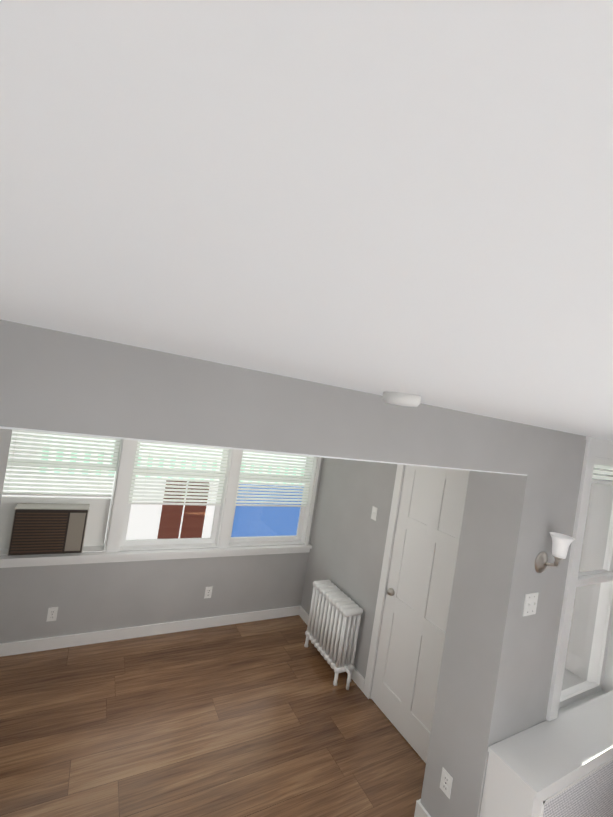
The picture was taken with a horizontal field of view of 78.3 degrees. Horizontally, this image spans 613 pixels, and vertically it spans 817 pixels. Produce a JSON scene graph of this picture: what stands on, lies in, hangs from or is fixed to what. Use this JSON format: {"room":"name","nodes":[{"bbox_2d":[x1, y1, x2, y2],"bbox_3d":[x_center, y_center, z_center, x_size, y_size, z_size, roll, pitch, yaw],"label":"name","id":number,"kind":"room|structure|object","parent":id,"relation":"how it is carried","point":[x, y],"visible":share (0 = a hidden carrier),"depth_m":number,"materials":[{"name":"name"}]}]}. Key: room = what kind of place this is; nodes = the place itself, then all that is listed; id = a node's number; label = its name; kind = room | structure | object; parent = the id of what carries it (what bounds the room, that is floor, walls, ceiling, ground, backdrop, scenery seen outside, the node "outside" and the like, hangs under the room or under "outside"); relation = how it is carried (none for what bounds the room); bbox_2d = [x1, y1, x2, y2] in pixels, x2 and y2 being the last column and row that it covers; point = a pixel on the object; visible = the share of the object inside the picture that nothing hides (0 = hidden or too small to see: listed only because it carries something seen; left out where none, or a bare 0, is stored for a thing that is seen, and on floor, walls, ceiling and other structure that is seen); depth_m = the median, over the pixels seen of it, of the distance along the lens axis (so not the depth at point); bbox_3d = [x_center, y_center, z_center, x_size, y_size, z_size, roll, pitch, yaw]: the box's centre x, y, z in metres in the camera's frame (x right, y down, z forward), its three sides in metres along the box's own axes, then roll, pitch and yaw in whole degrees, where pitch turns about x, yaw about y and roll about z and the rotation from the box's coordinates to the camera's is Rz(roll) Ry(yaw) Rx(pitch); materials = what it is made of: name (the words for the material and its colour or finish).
{"room":"living room","nodes":[
{"label":"living room","id":0,"kind":"room"},
{"bbox_2d":[0,457,322,642],"bbox_3d":[-1.256,0.810,3.741,3.070,2.750,0.200,9,-1,-28],"label":"wall","id":1,"kind":"structure","parent":0,"point":[90,597],"depth_m":3.53,"materials":[{"name":"grey paint"}]},
{"bbox_2d":[0,605,300,656],"bbox_3d":[-1.393,2.129,3.641,3.040,0.100,0.016,9,-1,-28],"label":"baseboard","id":2,"kind":"structure","parent":1,"relation":"attached to","point":[51,643],"depth_m":3.52,"materials":[{"name":"white wood"}]},
{"bbox_2d":[0,430,320,567],"bbox_3d":[-1.221,0.663,3.709,3.079,1.590,0.250,9,-1,-28],"label":"window","id":3,"kind":"structure","parent":1,"relation":"in","point":[229,475],"depth_m":3.63,"materials":[{"name":"white"}]},
{"bbox_2d":[0,496,110,555],"bbox_3d":[-2.219,0.983,3.257,0.883,0.434,0.366,9,-1,-28],"label":"air conditioner unit","id":4,"kind":"object","parent":3,"relation":"in","point":[30,525],"visible":1,"depth_m":3.13,"materials":[{"name":"grey"}]},
{"bbox_2d":[0,615,425,816],"bbox_3d":[0.709,2.526,0.979,4.630,0.100,7.130,9,-1,-28],"label":"floor","id":5,"kind":"structure","parent":0,"point":[264,718],"depth_m":2.63,"materials":[{"name":"wood"}]},
{"bbox_2d":[304,580,362,689],"bbox_3d":[0.256,2.097,3.561,0.200,0.660,0.662,9,-1,-28],"label":"radiator","id":6,"kind":"object","parent":5,"relation":"on","point":[332,629],"visible":1,"depth_m":3.45,"materials":[{"name":"white metal"}]},
{"bbox_2d":[480,690,612,816],"bbox_3d":[1.632,2.255,2.229,1.552,0.740,0.252,9,-1,-28],"label":"radiator cover","id":7,"kind":"object","parent":5,"relation":"on","point":[561,765],"visible":1,"depth_m":1.99,"materials":[{"name":"white"}]},
{"bbox_2d":[0,426,526,475],"bbox_3d":[0.109,0.187,1.608,2.248,0.006,0.348,9,-1,-28],"label":"soffit","id":8,"kind":"structure","parent":0,"point":[46,431],"depth_m":1.20,"materials":[{"name":"white paint"}]},
{"bbox_2d":[0,320,612,816],"bbox_3d":[0.461,1.055,1.860,4.330,2.750,0.350,9,-1,-28],"label":"wall","id":9,"kind":"structure","parent":0,"point":[496,668],"depth_m":1.89,"materials":[{"name":"grey paint"}]},
{"bbox_2d":[414,799,430,816],"bbox_3d":[0.757,2.443,2.119,0.016,0.100,0.382,9,-1,-28],"label":"baseboard","id":10,"kind":"structure","parent":9,"relation":"attached to","point":[420,811],"depth_m":2.25,"materials":[{"name":"white wood"}]},
{"bbox_2d":[522,592,538,616],"bbox_3d":[1.239,1.080,2.070,0.116,0.120,0.016,9,-1,-28],"label":"switch plate","id":11,"kind":"object","parent":9,"relation":"attached to","point":[530,603],"depth_m":2.07,"materials":[{"name":"white plastic"}]},
{"bbox_2d":[535,532,574,572],"bbox_3d":[1.352,0.804,2.039,0.120,0.240,0.143,9,-1,-28],"label":"sconce","id":12,"kind":"object","parent":9,"relation":"attached to","point":[561,543],"visible":0.98,"depth_m":2.03,"materials":[{"name":"white glass"}]},
{"bbox_2d":[546,436,612,720],"bbox_3d":[1.942,1.121,2.551,1.044,1.799,0.218,9,-1,-28],"label":"window","id":13,"kind":"structure","parent":9,"relation":"in","point":[598,682],"depth_m":2.52,"materials":[{"name":"white"}]},
{"bbox_2d":[0,0,612,440],"bbox_3d":[1.325,-0.013,-0.355,3.430,0.200,4.225,9,-1,-28],"label":"ceiling","id":14,"kind":"structure","parent":0,"point":[400,196],"depth_m":0.19,"materials":[{"name":"white paint"}]},
{"bbox_2d":[383,392,420,406],"bbox_3d":[0.329,-0.029,1.301,0.130,0.038,0.130,9,-1,-28],"label":"smoke detector","id":15,"kind":"object","parent":14,"relation":"attached to","point":[402,399],"visible":1,"depth_m":1.25,"materials":[{"name":"white plastic"}]},
{"bbox_2d":[301,458,404,695],"bbox_3d":[0.663,1.102,3.537,0.150,2.750,2.405,9,-1,-28],"label":"wall","id":16,"kind":"structure","parent":0,"point":[347,543],"depth_m":3.70,"materials":[{"name":"grey paint"}]},
{"bbox_2d":[299,606,364,691],"bbox_3d":[0.217,2.377,3.806,0.016,0.100,1.215,9,-1,-28],"label":"baseboard","id":17,"kind":"structure","parent":16,"relation":"attached to","point":[356,676],"depth_m":3.39,"materials":[{"name":"white wood"}]},
{"bbox_2d":[371,506,377,520],"bbox_3d":[0.622,0.969,3.475,0.016,0.116,0.070,9,-1,-28],"label":"switch plate","id":18,"kind":"object","parent":16,"relation":"attached to","point":[374,510],"depth_m":3.47,"materials":[{"name":"white plastic"}]},
{"bbox_2d":[363,464,469,762],"bbox_3d":[0.932,1.423,2.906,0.191,2.185,0.910,9,-1,-28],"label":"door","id":19,"kind":"structure","parent":16,"relation":"in","point":[415,606],"depth_m":2.93,"materials":[{"name":"white wood"}]},
{"label":"outside","id":20,"kind":"structure","parent":0,"visible":0},
{"bbox_2d":[2,431,304,542],"bbox_3d":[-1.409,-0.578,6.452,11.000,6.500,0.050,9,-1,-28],"label":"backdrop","id":21,"kind":"structure","parent":20,"point":[144,516],"depth_m":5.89,"materials":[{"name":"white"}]},
{"bbox_3d":[2.942,1.573,-0.059,0.100,2.440,3.020,9,-1,-28],"label":"wall","id":22,"kind":"structure","parent":0,"visible":0},
{"bbox_2d":[46,607,57,621],"bbox_3d":[-2.165,1.753,3.204,0.070,0.116,0.007,9,-1,-28],"label":"electrical outlet","id":23,"kind":"object","parent":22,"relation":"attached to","point":[52,612],"depth_m":3.20,"materials":[{"name":"white plastic"}]},
{"bbox_2d":[204,586,212,598],"bbox_3d":[-1.000,1.877,3.837,0.070,0.116,0.007,9,-1,-28],"label":"electrical outlet","id":24,"kind":"object","parent":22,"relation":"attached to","point":[208,591],"depth_m":3.83,"materials":[{"name":"white plastic"}]},
{"bbox_2d":[440,767,452,798],"bbox_3d":[0.795,2.136,2.146,0.007,0.116,0.070,9,-1,-28],"label":"electrical outlet","id":25,"kind":"object","parent":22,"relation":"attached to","point":[446,782],"depth_m":2.14,"materials":[{"name":"white plastic"}]},
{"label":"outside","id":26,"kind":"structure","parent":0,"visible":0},
{"bbox_2d":[37,434,305,484],"bbox_3d":[-1.602,0.342,5.592,3.700,1.287,0.802,9,-1,-28],"label":"canopy","id":27,"kind":"object","parent":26,"point":[162,459],"depth_m":5.06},
{"bbox_2d":[157,480,208,538],"bbox_3d":[-1.790,1.670,5.404,0.600,1.320,0.080,9,-1,-28],"label":"window","id":28,"kind":"structure","parent":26,"point":[167,532],"depth_m":5.37,"materials":[{"name":"brown glass"}]},
{"bbox_2d":[231,484,303,536],"bbox_3d":[-0.506,1.906,6.206,1.780,1.260,0.050,9,-1,-28],"label":"tarp","id":29,"kind":"object","parent":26,"point":[241,510],"depth_m":6.08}
]}

